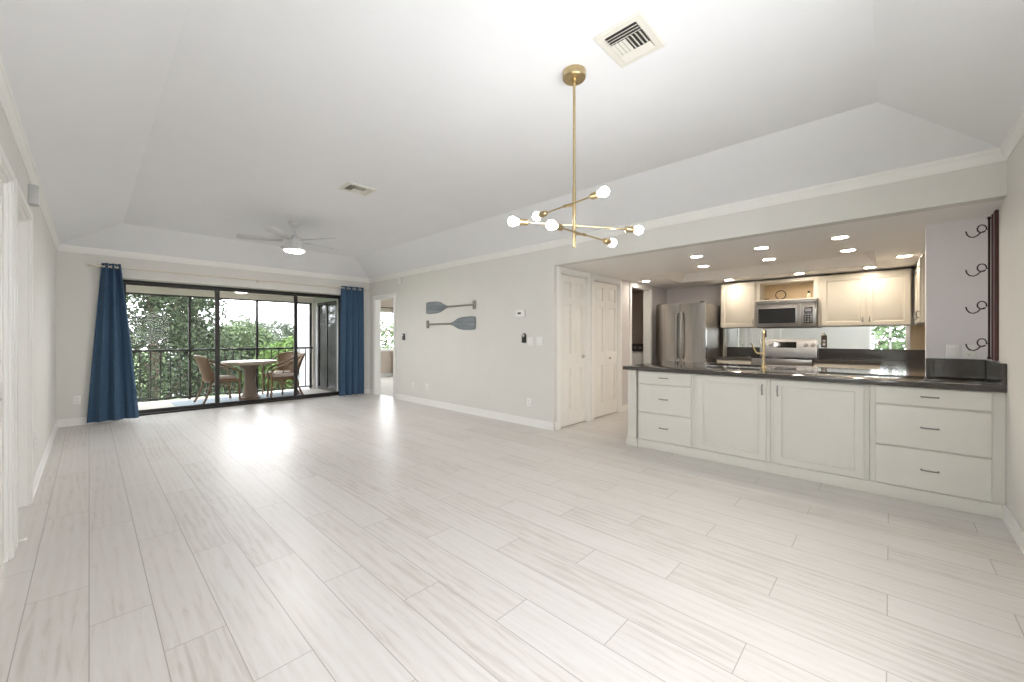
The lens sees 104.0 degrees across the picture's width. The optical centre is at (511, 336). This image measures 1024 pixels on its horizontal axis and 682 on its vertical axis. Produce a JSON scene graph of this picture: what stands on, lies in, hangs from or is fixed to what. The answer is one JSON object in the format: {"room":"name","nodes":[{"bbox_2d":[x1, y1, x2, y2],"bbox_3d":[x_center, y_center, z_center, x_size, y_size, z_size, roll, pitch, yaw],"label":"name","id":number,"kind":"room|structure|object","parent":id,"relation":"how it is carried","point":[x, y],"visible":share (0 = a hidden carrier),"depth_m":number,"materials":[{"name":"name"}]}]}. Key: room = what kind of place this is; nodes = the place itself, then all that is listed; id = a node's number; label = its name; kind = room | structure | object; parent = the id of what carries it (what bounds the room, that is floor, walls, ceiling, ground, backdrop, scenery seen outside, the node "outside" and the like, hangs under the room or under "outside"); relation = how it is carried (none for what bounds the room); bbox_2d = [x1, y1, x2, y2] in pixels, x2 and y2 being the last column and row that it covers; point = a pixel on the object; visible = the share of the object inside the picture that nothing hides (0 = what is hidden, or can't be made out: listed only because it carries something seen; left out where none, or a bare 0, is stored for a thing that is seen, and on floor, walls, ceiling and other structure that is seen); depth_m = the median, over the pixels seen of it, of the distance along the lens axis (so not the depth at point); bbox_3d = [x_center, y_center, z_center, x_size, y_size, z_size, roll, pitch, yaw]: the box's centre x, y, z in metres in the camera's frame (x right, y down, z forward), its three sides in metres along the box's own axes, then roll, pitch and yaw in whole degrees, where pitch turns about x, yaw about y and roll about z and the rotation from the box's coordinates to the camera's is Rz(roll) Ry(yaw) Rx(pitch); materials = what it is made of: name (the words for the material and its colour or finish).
{"room":"living room","nodes":[
{"label":"living room","id":0,"kind":"room"},
{"bbox_2d":[0,105,55,476],"bbox_3d":[-3.128,-0.230,2.456,9.280,2.900,0.120,0,0,43],"label":"wall","id":1,"kind":"structure","parent":0,"point":[44,251],"depth_m":3.66,"materials":[{"name":"paint"}]},
{"bbox_2d":[0,178,3,568],"bbox_3d":[-2.464,0.189,1.906,0.760,2.038,0.088,0,0,43],"label":"door","id":2,"kind":"structure","parent":1,"relation":"in","point":[1,181],"depth_m":2.11,"materials":[{"name":"white wood"}]},
{"bbox_2d":[0,144,14,562],"bbox_3d":[-2.496,0.151,1.873,0.936,2.138,0.141,0,0,43],"label":"door frame","id":3,"kind":"structure","parent":1,"relation":"attached to","point":[7,175],"depth_m":2.18,"materials":[{"name":"wood"}]},
{"bbox_2d":[15,177,32,548],"bbox_3d":[-3.240,0.151,2.577,0.986,2.138,0.141,0,0,43],"label":"door frame","id":4,"kind":"structure","parent":1,"relation":"attached to","point":[23,213],"depth_m":2.87,"materials":[{"name":"wood"}]},
{"bbox_2d":[28,184,39,206],"bbox_3d":[-3.519,-1.040,2.945,0.100,0.140,0.053,0,0,43],"label":"door chime","id":5,"kind":"object","parent":1,"relation":"attached to","point":[33,190],"visible":1,"depth_m":2.91,"materials":[{"name":"white plastic"}]},
{"bbox_2d":[15,420,57,551],"bbox_3d":[-2.961,1.167,2.390,8.714,0.105,0.022,0,0,43],"label":"baseboard","id":6,"kind":"structure","parent":1,"relation":"attached to","point":[37,476],"depth_m":3.72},
{"bbox_2d":[56,250,369,419],"bbox_3d":[-4.719,-0.230,7.199,0.450,2.900,4.585,0,0,43],"label":"wall","id":7,"kind":"structure","parent":0,"point":[77,284],"depth_m":5.61,"materials":[{"name":"paint"}]},
{"bbox_2d":[73,396,80,404],"bbox_3d":[-5.996,0.869,5.514,0.009,0.116,0.072,0,0,43],"label":"outlet","id":8,"kind":"object","parent":7,"relation":"attached to","point":[76,399],"visible":1,"depth_m":5.51,"materials":[{"name":"white plastic"}]},
{"bbox_2d":[58,389,369,427],"bbox_3d":[-4.592,1.167,6.996,0.022,0.105,4.465,0,0,43],"label":"baseboard","id":9,"kind":"structure","parent":7,"relation":"attached to","point":[83,420],"depth_m":5.51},
{"bbox_2d":[86,264,369,291],"bbox_3d":[-4.473,-0.995,7.045,0.117,0.070,4.150,0,0,43],"label":"curtain rod","id":10,"kind":"object","parent":7,"relation":"attached to","point":[97,265],"visible":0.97,"depth_m":6.54,"materials":[{"name":"metal"}]},
{"bbox_2d":[87,263,138,422],"bbox_3d":[-5.663,0.072,5.687,0.534,2.235,0.143,0,0,-36],"label":"curtain","id":11,"kind":"object","parent":10,"relation":"hanging from","point":[112,390],"visible":1,"depth_m":5.68,"materials":[{"name":"blue fabric"}]},
{"bbox_2d":[339,286,363,395],"bbox_3d":[-3.293,0.077,8.236,0.112,2.225,0.530,0,0,43],"label":"curtain","id":12,"kind":"object","parent":10,"relation":"hanging from","point":[351,360],"visible":1,"depth_m":8.20,"materials":[{"name":"blue fabric"}]},
{"bbox_2d":[123,280,340,415],"bbox_3d":[-4.794,0.176,7.287,0.140,2.088,3.400,0,0,43],"label":"door","id":13,"kind":"structure","parent":7,"relation":"in","point":[217,404],"depth_m":6.99,"materials":[{"name":"brown metal"}]},
{"bbox_2d":[134,285,316,297],"bbox_3d":[-5.692,-1.070,7.647,1.580,0.260,4.150,0,0,43],"label":"ceiling","id":14,"kind":"structure","parent":0,"point":[134,285],"depth_m":8.64,"materials":[{"name":"beige paint"}]},
{"bbox_2d":[126,285,314,302],"bbox_3d":[-6.170,-0.875,8.182,0.150,0.130,4.030,0,0,43],"label":"beam","id":15,"kind":"object","parent":14,"relation":"attached to","point":[129,288],"visible":0.57,"depth_m":8.10,"materials":[{"name":"beige paint"}]},
{"bbox_2d":[298,297,337,390],"bbox_3d":[-4.675,0.010,9.624,2.820,2.420,0.120,0,0,43],"label":"wall","id":16,"kind":"structure","parent":0,"point":[303,309],"depth_m":9.96,"materials":[{"name":"white"}]},
{"bbox_2d":[317,300,336,391],"bbox_3d":[-4.200,0.208,9.138,1.060,2.016,0.074,0,0,43],"label":"door","id":17,"kind":"structure","parent":16,"relation":"in","point":[326,311],"depth_m":9.10,"materials":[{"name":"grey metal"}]},
{"bbox_2d":[381,299,392,373],"bbox_3d":[-4.144,0.000,12.150,0.120,2.440,4.280,0,0,43],"label":"wall","id":18,"kind":"structure","parent":0,"point":[386,357],"depth_m":12.37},
{"bbox_2d":[381,311,392,350],"bbox_3d":[-3.629,-0.190,12.702,0.110,1.220,1.430,0,0,43],"label":"window","id":19,"kind":"structure","parent":18,"relation":"in","point":[381,311],"depth_m":12.38,"materials":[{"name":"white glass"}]},
{"bbox_2d":[381,373,392,376],"bbox_3d":[-4.137,1.170,12.060,0.015,0.100,4.160,0,0,43],"label":"baseboard","id":20,"kind":"structure","parent":18,"relation":"attached to","point":[383,374],"depth_m":12.33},
{"bbox_2d":[0,376,1023,681],"bbox_3d":[-1.252,1.293,6.476,12.120,0.154,8.550,0,0,43],"label":"floor","id":21,"kind":"structure","parent":0,"point":[365,537],"depth_m":2.15,"materials":[{"name":"white wood"}]},
{"bbox_2d":[126,292,311,398],"bbox_3d":[-6.154,0.207,8.120,0.040,2.034,3.962,0,0,43],"label":"screen frame","id":22,"kind":"object","parent":21,"relation":"on","point":[189,297],"visible":0.7,"depth_m":8.62,"materials":[{"name":"brown metal"}]},
{"bbox_2d":[132,347,312,400],"bbox_3d":[-6.111,0.730,8.081,0.055,0.989,3.965,0,0,43],"label":"railing","id":23,"kind":"object","parent":21,"relation":"on","point":[278,348],"visible":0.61,"depth_m":8.04,"materials":[{"name":"brown metal"}]},
{"bbox_2d":[171,391,304,405],"bbox_3d":[-5.252,1.219,7.858,1.070,0.010,2.100,0,0,43],"label":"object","id":24,"kind":"structure","parent":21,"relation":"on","point":[289,393],"depth_m":7.77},
{"bbox_2d":[193,355,240,403],"bbox_3d":[-5.523,0.764,7.463,0.613,0.892,0.662,0,0,35],"label":"rattan chair","id":25,"kind":"object","parent":24,"relation":"on","point":[204,366],"visible":0.91,"depth_m":7.29,"materials":[{"name":"wicker"}]},
{"bbox_2d":[220,375,235,378],"bbox_3d":[-5.480,0.759,7.525,0.430,0.045,0.434,0,0,35],"label":"seat cushion","id":26,"kind":"object","parent":25,"relation":"on","point":[221,376],"depth_m":7.47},
{"bbox_2d":[221,360,276,399],"bbox_3d":[-5.172,0.842,7.892,0.936,0.745,0.936,0,0,43],"label":"table","id":27,"kind":"object","parent":24,"relation":"on","point":[249,367],"visible":0.93,"depth_m":7.79,"materials":[{"name":"beige stone"}]},
{"bbox_2d":[261,351,299,394],"bbox_3d":[-4.963,0.764,8.674,0.613,0.892,0.662,0,0,8],"label":"rattan chair","id":28,"kind":"object","parent":24,"relation":"on","point":[283,356],"visible":0.6,"depth_m":8.85,"materials":[{"name":"wicker"}]},
{"bbox_2d":[266,371,289,373],"bbox_3d":[-4.974,0.759,8.600,0.430,0.045,0.434,0,0,8],"label":"seat cushion","id":29,"kind":"object","parent":28,"relation":"on","point":[270,371],"depth_m":8.45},
{"bbox_2d":[266,352,305,397],"bbox_3d":[-4.532,0.764,8.061,0.662,0.892,0.613,0,0,-39],"label":"rattan chair","id":30,"kind":"object","parent":24,"relation":"on","point":[275,376],"visible":0.8,"depth_m":7.98,"materials":[{"name":"wicker"}]},
{"bbox_2d":[272,373,293,376],"bbox_3d":[-4.590,0.759,8.014,0.434,0.045,0.430,0,0,-39],"label":"seat cushion","id":31,"kind":"object","parent":30,"relation":"on","point":[274,374],"depth_m":7.88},
{"bbox_2d":[312,303,314,387],"bbox_3d":[-4.768,0.207,9.585,0.100,2.034,0.065,0,0,43],"label":"post","id":32,"kind":"object","parent":21,"relation":"on","point":[313,304],"visible":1,"depth_m":9.54,"materials":[{"name":"beige paint"}]},
{"bbox_2d":[626,370,637,446],"bbox_3d":[1.757,0.795,4.928,0.130,0.850,1.225,0,0,43],"label":"post","id":33,"kind":"object","parent":21,"relation":"on","point":[632,438],"visible":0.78,"depth_m":4.49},
{"bbox_2d":[632,344,642,364],"bbox_3d":[2.507,0.670,8.159,0.670,1.060,0.660,0,0,43],"label":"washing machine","id":34,"kind":"object","parent":21,"relation":"on","point":[637,349],"visible":0.17,"depth_m":7.83,"materials":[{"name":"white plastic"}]},
{"bbox_2d":[638,370,693,447],"bbox_3d":[1.802,0.748,4.439,0.597,0.755,0.634,0,0,43],"label":"base cabinet","id":35,"kind":"object","parent":21,"relation":"on","point":[665,399],"visible":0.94,"depth_m":4.21,"materials":[{"name":"white wood"}]},
{"bbox_2d":[656,301,722,362],"bbox_3d":[3.106,0.305,7.010,0.810,1.770,1.026,0,0,43],"label":"refrigerator","id":36,"kind":"object","parent":21,"relation":"on","point":[685,332],"visible":0.7,"depth_m":6.67,"materials":[{"name":"silver metal"}]},
{"bbox_2d":[723,328,726,355],"bbox_3d":[3.741,0.532,7.029,0.018,1.375,0.155,0,0,43],"label":"panel","id":37,"kind":"object","parent":21,"relation":"on","point":[724,329],"visible":0.42,"depth_m":7.00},
{"bbox_2d":[694,374,770,461],"bbox_3d":[2.260,0.748,4.006,0.660,0.755,0.633,0,0,43],"label":"base cabinet","id":38,"kind":"object","parent":21,"relation":"on","point":[732,414],"visible":0.91,"depth_m":3.78,"materials":[{"name":"white wood"}]},
{"bbox_2d":[717,359,751,363],"bbox_3d":[3.771,0.794,6.661,0.515,0.851,0.649,0,0,43],"label":"base cabinet","id":39,"kind":"object","parent":21,"relation":"on","point":[718,360],"visible":0.05,"depth_m":6.44,"materials":[{"name":"white wood"}]},
{"bbox_2d":[716,347,759,359],"bbox_3d":[3.783,0.272,6.676,0.522,0.193,0.659,0,0,43],"label":"countertop","id":40,"kind":"structure","parent":39,"relation":"on","point":[733,353],"depth_m":6.83,"materials":[{"name":"stone"}]},
{"bbox_2d":[751,339,817,366],"bbox_3d":[4.211,0.627,6.188,0.760,1.185,0.736,0,0,43],"label":"range","id":41,"kind":"object","parent":21,"relation":"on","point":[780,352],"visible":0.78,"depth_m":6.22,"materials":[{"name":"silver metal"}]},
{"bbox_2d":[752,356,817,359],"bbox_3d":[4.219,0.317,6.195,0.760,0.017,0.600,0,0,43],"label":"cooktop","id":42,"kind":"object","parent":41,"relation":"in","point":[755,357],"depth_m":6.03,"materials":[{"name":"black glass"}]},
{"bbox_2d":[638,438,1002,518],"bbox_3d":[2.349,1.173,3.564,2.601,0.094,0.023,0,0,43],"label":"board","id":43,"kind":"object","parent":21,"relation":"on","point":[988,509],"visible":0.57,"depth_m":3.24,"materials":[{"name":"wood"}]},
{"bbox_2d":[771,379,869,479],"bbox_3d":[2.741,0.748,3.551,0.661,0.755,0.633,0,0,43],"label":"base cabinet","id":44,"kind":"object","parent":21,"relation":"on","point":[816,425],"visible":0.9,"depth_m":3.32,"materials":[{"name":"white wood"}]},
{"bbox_2d":[813,363,880,369],"bbox_3d":[4.795,0.794,5.692,0.751,0.851,0.649,0,0,43],"label":"base cabinet","id":45,"kind":"object","parent":21,"relation":"on","point":[828,365],"visible":0.09,"depth_m":5.49,"materials":[{"name":"white wood"}]},
{"bbox_2d":[870,385,1005,504],"bbox_3d":[3.228,0.748,3.090,0.675,0.755,0.634,0,0,43],"label":"base cabinet","id":46,"kind":"object","parent":21,"relation":"on","point":[951,442],"visible":0.98,"depth_m":2.86,"materials":[{"name":"white wood"}]},
{"bbox_3d":[2.839,0.795,4.347,2.268,0.850,0.648,0,0,43],"label":"cabinet","id":47,"kind":"object","parent":21,"relation":"on","visible":0},
{"bbox_2d":[623,348,1006,392],"bbox_3d":[3.502,0.272,4.897,2.758,0.193,3.629,0,0,43],"label":"countertop","id":48,"kind":"structure","parent":47,"relation":"on","point":[904,368],"depth_m":3.69,"materials":[{"name":"stone"}]},
{"bbox_2d":[750,329,766,367],"bbox_3d":[2.712,0.120,4.369,0.149,0.416,0.212,0,0,43],"label":"faucet","id":49,"kind":"object","parent":48,"relation":"on","point":[763,330],"visible":1,"depth_m":4.28,"materials":[{"name":"gold metal"}]},
{"bbox_2d":[0,0,1023,278],"bbox_3d":[-1.433,-1.456,4.008,8.710,0.448,4.465,0,0,43],"label":"ceiling","id":50,"kind":"structure","parent":0,"point":[173,128],"depth_m":2.64,"materials":[{"name":"paint"}]},
{"bbox_2d":[236,221,338,253],"bbox_3d":[-2.917,-1.329,5.382,1.231,0.412,1.245,0,0,43],"label":"ceiling fan","id":51,"kind":"object","parent":50,"relation":"hanging from","point":[294,244],"visible":1,"depth_m":5.23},
{"bbox_2d":[284,249,303,253],"bbox_3d":[-2.908,-1.139,5.345,0.238,0.033,0.238,0,0,43],"label":"diffuser","id":52,"kind":"object","parent":51,"relation":"attached to","point":[296,251],"depth_m":5.29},
{"bbox_2d":[338,182,376,195],"bbox_3d":[-1.597,-1.526,4.147,0.250,0.018,0.305,0,0,43],"label":"ceiling vent","id":53,"kind":"object","parent":50,"relation":"in","point":[349,186],"visible":1,"depth_m":4.13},
{"bbox_2d":[508,64,642,247],"bbox_3d":[0.363,-1.025,2.354,0.584,1.020,0.721,0,0,43],"label":"chandelier","id":54,"kind":"object","parent":50,"relation":"hanging from","point":[574,75],"visible":1,"depth_m":2.31,"materials":[{"name":"gold metal"}]},
{"bbox_2d":[518,218,528,225],"bbox_3d":[0.065,-0.646,2.251,0.058,0.038,0.038,0,0,-13],"label":"socket","id":55,"kind":"object","parent":54,"relation":"attached to","point":[523,222],"depth_m":2.23,"materials":[{"name":"gold metal"}]},
{"bbox_2d":[538,210,547,217],"bbox_3d":[0.194,-0.760,2.471,0.037,0.038,0.058,0,0,-37],"label":"socket","id":56,"kind":"object","parent":54,"relation":"attached to","point":[544,213],"depth_m":2.46,"materials":[{"name":"gold metal"}]},
{"bbox_2d":[554,223,563,230],"bbox_3d":[0.255,-0.600,2.185,0.040,0.038,0.059,0,0,43],"label":"socket","id":57,"kind":"object","parent":54,"relation":"attached to","point":[559,227],"depth_m":2.17,"materials":[{"name":"gold metal"}]},
{"bbox_2d":[590,190,599,199],"bbox_3d":[0.444,-0.760,2.145,0.037,0.038,0.058,0,0,-37],"label":"socket","id":58,"kind":"object","parent":54,"relation":"attached to","point":[594,195],"depth_m":2.13,"materials":[{"name":"gold metal"}]},
{"bbox_2d":[603,238,611,244],"bbox_3d":[0.595,-0.600,2.507,0.040,0.038,0.059,0,0,43],"label":"socket","id":59,"kind":"object","parent":54,"relation":"attached to","point":[607,241],"depth_m":2.49,"materials":[{"name":"gold metal"}]},
{"bbox_2d":[624,226,634,232],"bbox_3d":[0.704,-0.646,2.401,0.058,0.038,0.038,0,0,-13],"label":"socket","id":60,"kind":"object","parent":54,"relation":"attached to","point":[629,229],"depth_m":2.39,"materials":[{"name":"gold metal"}]},
{"bbox_2d":[593,10,665,67],"bbox_3d":[0.612,-1.526,2.078,0.255,0.018,0.305,0,0,43],"label":"ceiling vent","id":61,"kind":"object","parent":50,"relation":"in","point":[633,38],"visible":1,"depth_m":2.06,"materials":[{"name":"metal"}]},
{"bbox_2d":[622,280,666,404],"bbox_3d":[1.314,0.142,7.291,1.750,2.155,3.840,0,0,43],"label":"wall","id":62,"kind":"structure","parent":0,"point":[659,295],"depth_m":7.39,"materials":[{"name":"paint"}]},
{"bbox_2d":[561,274,585,426],"bbox_3d":[0.850,0.183,5.542,0.088,2.050,0.628,0,0,43],"label":"door","id":63,"kind":"structure","parent":62,"relation":"in","point":[573,356],"depth_m":5.54,"materials":[{"name":"white wood"}]},
{"bbox_2d":[557,266,621,429],"bbox_3d":[1.146,0.143,5.912,0.141,2.153,1.731,0,0,43],"label":"door frame","id":64,"kind":"structure","parent":62,"relation":"attached to","point":[560,270],"depth_m":5.78,"materials":[{"name":"wood"}]},
{"bbox_2d":[554,404,627,430],"bbox_3d":[1.792,1.167,6.513,0.022,0.105,3.634,0,0,43],"label":"baseboard","id":65,"kind":"structure","parent":62,"relation":"attached to","point":[624,407],"depth_m":6.53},
{"bbox_2d":[594,280,616,417],"bbox_3d":[1.444,0.179,6.191,0.071,2.051,0.740,0,0,43],"label":"door","id":66,"kind":"structure","parent":62,"relation":"in","point":[605,294],"depth_m":6.19,"materials":[{"name":"white wood"}]},
{"bbox_2d":[629,281,651,364],"bbox_3d":[2.225,0.143,7.052,0.141,2.153,0.871,0,0,43],"label":"door frame","id":67,"kind":"structure","parent":62,"relation":"attached to","point":[647,289],"depth_m":7.28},
{"bbox_2d":[370,160,1006,422],"bbox_3d":[0.142,-0.230,5.674,8.710,2.900,0.120,0,0,43],"label":"wall","id":68,"kind":"structure","parent":0,"point":[489,367],"depth_m":5.54,"materials":[{"name":"paint"}]},
{"bbox_2d":[373,293,395,398],"bbox_3d":[-2.589,0.176,8.243,0.906,2.088,0.141,0,0,43],"label":"door frame","id":69,"kind":"structure","parent":68,"relation":"attached to","point":[376,299],"depth_m":8.46,"materials":[{"name":"wood"}]},
{"bbox_2d":[426,316,475,329],"bbox_3d":[-1.050,-0.220,6.696,1.308,0.214,0.032,0,0,43],"label":"paddle","id":70,"kind":"object","parent":68,"relation":"attached to","point":[464,323],"visible":1,"depth_m":6.43,"materials":[{"name":"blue wood"}]},
{"bbox_2d":[426,300,475,313],"bbox_3d":[-1.053,-0.514,6.699,1.323,0.214,0.032,0,0,43],"label":"paddle","id":71,"kind":"object","parent":68,"relation":"attached to","point":[431,307],"visible":1,"depth_m":6.89,"materials":[{"name":"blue wood"}]},
{"bbox_2d":[370,389,554,430],"bbox_3d":[-1.257,1.167,6.905,4.984,0.105,0.022,0,0,43],"label":"baseboard","id":72,"kind":"structure","parent":68,"relation":"attached to","point":[536,423],"depth_m":6.13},
{"bbox_2d":[0,54,1023,282],"bbox_3d":[-1.433,-1.218,4.008,8.710,0.105,4.465,0,0,43],"label":"trim","id":73,"kind":"structure","parent":68,"relation":"attached to","point":[1015,134],"depth_m":3.50,"materials":[{"name":"wood"}]},
{"bbox_2d":[515,310,524,316],"bbox_3d":[0.117,-0.330,5.596,0.170,0.100,0.028,0,0,43],"label":"thermostat","id":74,"kind":"object","parent":68,"relation":"attached to","point":[518,313],"visible":1,"depth_m":5.58,"materials":[{"name":"white plastic"}]},
{"bbox_2d":[522,333,525,342],"bbox_3d":[0.163,0.013,5.550,0.070,0.137,0.031,0,0,43],"label":"intercom","id":75,"kind":"object","parent":68,"relation":"attached to","point":[523,334],"visible":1,"depth_m":5.53,"materials":[{"name":"black plastic"}]},
{"bbox_2d":[527,337,533,345],"bbox_3d":[0.252,0.060,5.481,0.118,0.118,0.010,0,0,43],"label":"light switch","id":76,"kind":"object","parent":68,"relation":"attached to","point":[530,340],"visible":1,"depth_m":5.48,"materials":[{"name":"white plastic"}]},
{"bbox_2d":[536,337,542,345],"bbox_3d":[0.370,0.055,5.369,0.118,0.118,0.010,0,0,43],"label":"light switch","id":77,"kind":"object","parent":68,"relation":"attached to","point":[539,340],"visible":1,"depth_m":5.37,"materials":[{"name":"white plastic"}]},
{"bbox_2d":[561,200,1002,292],"bbox_3d":[2.673,-1.308,6.006,5.490,0.745,3.840,0,0,43],"label":"ceiling","id":78,"kind":"structure","parent":0,"point":[811,252],"depth_m":4.65,"materials":[{"name":"paint"}]},
{"bbox_2d":[689,255,703,257],"bbox_3d":[2.135,-0.931,4.629,0.164,0.008,0.164,0,0,43],"label":"recessed light","id":79,"kind":"object","parent":78,"relation":"in","point":[692,256],"visible":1,"depth_m":4.62,"materials":[{"name":"white plastic"}]},
{"bbox_2d":[752,246,770,249],"bbox_3d":[2.607,-0.931,4.183,0.164,0.008,0.164,0,0,43],"label":"recessed light","id":80,"kind":"object","parent":78,"relation":"in","point":[758,247],"visible":1,"depth_m":4.16,"materials":[{"name":"white plastic"}]},
{"bbox_2d":[829,235,850,239],"bbox_3d":[3.070,-0.931,3.744,0.164,0.008,0.164,0,0,43],"label":"recessed light","id":81,"kind":"object","parent":78,"relation":"in","point":[840,236],"visible":1,"depth_m":3.74,"materials":[{"name":"white plastic"}]},
{"bbox_2d":[839,248,857,251],"bbox_3d":[3.608,-0.931,4.295,0.164,0.008,0.164,0,0,43],"label":"recessed light","id":82,"kind":"object","parent":78,"relation":"in","point":[850,249],"visible":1,"depth_m":4.29,"materials":[{"name":"white plastic"}]},
{"bbox_2d":[895,255,913,257],"bbox_3d":[4.522,-0.931,4.614,0.164,0.008,0.164,0,0,43],"label":"recessed light","id":83,"kind":"object","parent":78,"relation":"in","point":[900,256],"visible":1,"depth_m":4.62,"materials":[{"name":"white plastic"}]},
{"bbox_2d":[667,269,920,357],"bbox_3d":[4.392,0.142,6.637,3.860,2.155,0.120,0,0,43],"label":"wall","id":84,"kind":"structure","parent":0,"point":[710,294],"depth_m":7.36,"materials":[{"name":"paint"}]},
{"bbox_2d":[721,281,756,327],"bbox_3d":[3.868,-0.531,6.786,0.531,0.748,0.382,0,0,43],"label":"upper cabinet","id":85,"kind":"object","parent":84,"relation":"attached to","point":[738,300],"visible":0.94,"depth_m":6.66,"materials":[{"name":"white wood"}]},
{"bbox_2d":[756,276,817,300],"bbox_3d":[4.373,-0.740,6.345,0.805,0.330,0.329,0,0,43],"label":"open shelf","id":86,"kind":"object","parent":84,"relation":"attached to","point":[795,288],"visible":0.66,"depth_m":6.39,"materials":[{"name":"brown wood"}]},
{"bbox_2d":[756,298,818,327],"bbox_3d":[4.324,-0.359,6.292,0.792,0.427,0.446,0,0,43],"label":"microwave","id":87,"kind":"object","parent":84,"relation":"attached to","point":[795,313],"visible":0.94,"depth_m":6.14,"materials":[{"name":"silver metal"}]},
{"bbox_2d":[727,326,909,349],"bbox_3d":[4.651,0.009,6.301,2.300,0.330,0.011,0,0,43],"label":"backsplash","id":88,"kind":"structure","parent":84,"relation":"attached to","point":[852,337],"depth_m":6.02,"materials":[{"name":"white mirror"}]},
{"bbox_2d":[821,335,826,346],"bbox_3d":[4.797,0.068,6.149,0.070,0.185,0.009,0,0,43],"label":"outlet","id":89,"kind":"object","parent":88,"relation":"attached to","point":[823,337],"visible":1,"depth_m":6.15,"materials":[{"name":"brown plastic"}]},
{"bbox_2d":[818,268,910,326],"bbox_3d":[5.004,-0.531,5.712,0.978,0.748,0.382,0,0,43],"label":"upper cabinet","id":90,"kind":"object","parent":84,"relation":"attached to","point":[876,298],"visible":1,"depth_m":5.58,"materials":[{"name":"white wood"}]},
{"bbox_2d":[911,325,924,349],"bbox_3d":[5.604,0.009,5.391,0.325,0.330,0.024,0,0,43],"label":"panel","id":91,"kind":"object","parent":84,"relation":"attached to","point":[917,332],"visible":0.36,"depth_m":5.44,"materials":[{"name":"brown wood"}]},
{"bbox_2d":[925,216,989,359],"bbox_3d":[3.609,0.142,3.252,0.344,2.155,0.115,0,0,43],"label":"wall","id":92,"kind":"structure","parent":0,"point":[949,251],"depth_m":3.21,"materials":[{"name":"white paint"}]},
{"bbox_2d":[946,345,958,357],"bbox_3d":[3.550,0.116,3.222,0.068,0.105,0.010,0,0,43],"label":"light switch","id":93,"kind":"object","parent":92,"relation":"attached to","point":[952,351],"visible":1,"depth_m":3.22,"materials":[{"name":"white plastic"}]},
{"bbox_2d":[925,358,985,378],"bbox_3d":[3.557,0.252,3.216,0.322,0.153,0.038,0,0,43],"label":"backsplash","id":94,"kind":"structure","parent":92,"relation":"attached to","point":[934,367],"depth_m":3.20,"materials":[{"name":"stone"}]},
{"bbox_2d":[962,345,975,357],"bbox_3d":[3.613,0.116,3.163,0.068,0.105,0.009,0,0,43],"label":"outlet","id":95,"kind":"object","parent":92,"relation":"attached to","point":[966,353],"visible":0.91,"depth_m":3.16,"materials":[{"name":"white plastic"}]},
{"bbox_2d":[990,136,1023,529],"bbox_3d":[3.060,-0.230,2.333,0.120,2.900,8.205,0,0,43],"label":"wall","id":96,"kind":"structure","parent":0,"point":[1011,209],"depth_m":2.52,"materials":[{"name":"paint"}]},
{"bbox_2d":[913,253,924,325],"bbox_3d":[5.077,-0.531,4.816,0.360,0.748,1.576,0,0,43],"label":"upper cabinet","id":97,"kind":"object","parent":96,"relation":"attached to","point":[919,313],"visible":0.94,"depth_m":4.36,"materials":[{"name":"white wood"}]},
{"bbox_2d":[965,210,998,360],"bbox_3d":[3.459,-0.367,2.950,0.147,1.075,0.180,0,0,43],"label":"wine rack","id":98,"kind":"object","parent":96,"relation":"attached to","point":[994,217],"visible":1,"depth_m":2.88,"materials":[{"name":"black metal"}]},
{"bbox_2d":[1002,504,1023,553],"bbox_3d":[1.742,1.167,1.037,0.022,0.105,4.510,0,0,43],"label":"baseboard","id":99,"kind":"structure","parent":96,"relation":"attached to","point":[1011,523],"depth_m":2.44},
{"label":"outside","id":100,"kind":"structure","parent":0,"visible":0},
{"bbox_2d":[134,347,389,400],"bbox_3d":[-41.505,4.370,80.546,149.000,0.300,180.000,0,0,43],"label":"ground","id":101,"kind":"structure","parent":100,"point":[389,347],"depth_m":38.37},
{"bbox_2d":[159,297,213,397],"bbox_3d":[-16.505,0.578,20.345,2.772,7.296,2.641,0,0,35],"label":"broadleaf tree","id":102,"kind":"object","parent":101,"relation":"on","point":[165,365],"visible":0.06,"depth_m":19.91,"materials":[{"name":"green plant"}]},
{"bbox_2d":[126,294,252,401],"bbox_3d":[-12.085,-0.022,12.556,4.887,8.495,6.874,0,0,43],"label":"broadleaf tree","id":103,"kind":"object","parent":101,"relation":"on","point":[161,325],"visible":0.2,"depth_m":12.90,"materials":[{"name":"green plant"}]},
{"bbox_2d":[169,316,224,395],"bbox_3d":[-23.922,1.270,30.009,4.600,5.900,3.100,0,0,43],"label":"house","id":104,"kind":"structure","parent":101,"relation":"on","point":[199,316],"depth_m":29.18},
{"bbox_2d":[191,320,280,391],"bbox_3d":[-12.977,1.671,19.110,4.181,5.115,2.928,0,0,-28],"label":"feathery tree","id":105,"kind":"object","parent":101,"relation":"on","point":[235,329],"visible":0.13,"depth_m":18.80,"materials":[{"name":"green plant"}]},
{"bbox_2d":[221,314,287,371],"bbox_3d":[-24.110,1.045,35.672,8.017,6.365,4.468,0,0,-43],"label":"tree","id":106,"kind":"object","parent":101,"relation":"on","point":[232,321],"visible":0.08,"depth_m":35.57,"materials":[{"name":"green plant"}]},
{"bbox_2d":[227,336,293,393],"bbox_3d":[-9.283,2.058,16.306,3.893,4.346,3.037,0,0,-32],"label":"round tree","id":107,"kind":"object","parent":101,"relation":"on","point":[290,339],"visible":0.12,"depth_m":15.72,"materials":[{"name":"green plant"}]},
{"bbox_2d":[258,317,293,345],"bbox_3d":[-26.908,0.993,45.895,4.990,6.504,9.505,0,0,39],"label":"tree","id":108,"kind":"object","parent":101,"relation":"on","point":[286,330],"visible":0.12,"depth_m":45.21,"materials":[{"name":"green plant"}]},
{"bbox_2d":[381,317,392,348],"bbox_3d":[-6.520,1.589,20.738,3.325,5.282,6.065,0,0,40],"label":"tree","id":109,"kind":"object","parent":101,"relation":"on","point":[384,342],"visible":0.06,"depth_m":20.30,"materials":[{"name":"green plant"}]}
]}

